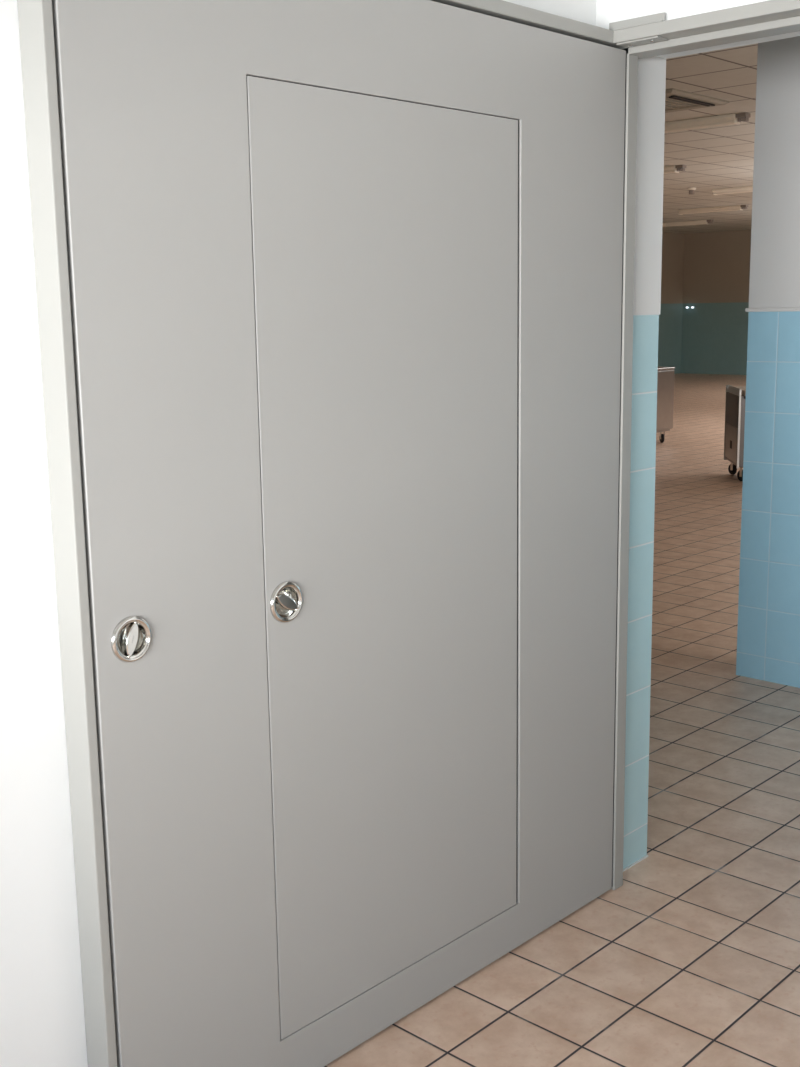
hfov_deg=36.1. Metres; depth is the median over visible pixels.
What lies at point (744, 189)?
ceiling light
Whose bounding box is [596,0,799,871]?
wall
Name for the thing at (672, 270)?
wall
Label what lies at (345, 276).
door
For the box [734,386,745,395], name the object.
tray
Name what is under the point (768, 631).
wall
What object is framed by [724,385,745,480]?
trolley
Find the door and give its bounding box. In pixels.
[52,0,625,1066]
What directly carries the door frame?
attached to the wall at (42, 1019)
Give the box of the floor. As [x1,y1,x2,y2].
[324,373,799,1066]
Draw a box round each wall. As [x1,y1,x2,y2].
[0,0,595,1066]
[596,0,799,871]
[658,232,684,373]
[681,230,750,374]
[736,36,799,687]
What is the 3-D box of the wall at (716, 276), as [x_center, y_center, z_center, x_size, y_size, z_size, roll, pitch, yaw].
[14.273,-4.534,23.499,20.320,3.360,0.206,9,14,42]
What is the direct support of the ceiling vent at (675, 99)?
in the ceiling
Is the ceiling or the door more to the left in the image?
the door
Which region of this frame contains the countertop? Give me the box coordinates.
[658,367,674,369]
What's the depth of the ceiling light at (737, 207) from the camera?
21.97 m
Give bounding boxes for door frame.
[17,0,799,1066]
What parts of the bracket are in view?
upright plate, plate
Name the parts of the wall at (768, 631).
bead trim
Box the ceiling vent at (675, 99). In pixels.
[665,88,729,112]
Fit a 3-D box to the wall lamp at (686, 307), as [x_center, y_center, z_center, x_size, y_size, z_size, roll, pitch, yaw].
[7.077,-5.514,29.968,0.280,0.060,0.090,9,14,42]
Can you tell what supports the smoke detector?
attached to the ceiling
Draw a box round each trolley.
[656,367,674,442]
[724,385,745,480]
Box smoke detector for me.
[688,188,695,194]
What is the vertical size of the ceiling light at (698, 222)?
0.082 m
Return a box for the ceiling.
[662,43,757,233]
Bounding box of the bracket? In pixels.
[609,12,667,47]
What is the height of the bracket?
0.060 m
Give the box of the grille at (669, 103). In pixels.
[665,98,692,108]
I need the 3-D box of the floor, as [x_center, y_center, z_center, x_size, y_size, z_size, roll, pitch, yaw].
[4.401,-0.814,13.193,20.284,0.001,29.199,9,14,42]
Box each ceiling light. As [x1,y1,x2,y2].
[662,220,712,226]
[664,165,686,173]
[665,113,750,132]
[678,205,747,214]
[712,186,752,194]
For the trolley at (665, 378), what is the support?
on the floor
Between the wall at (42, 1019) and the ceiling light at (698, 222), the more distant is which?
the ceiling light at (698, 222)
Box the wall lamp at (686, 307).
[685,306,695,308]
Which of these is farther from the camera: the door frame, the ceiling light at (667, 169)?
the ceiling light at (667, 169)
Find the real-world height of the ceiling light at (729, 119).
0.082 m
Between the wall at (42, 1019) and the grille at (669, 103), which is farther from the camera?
the grille at (669, 103)

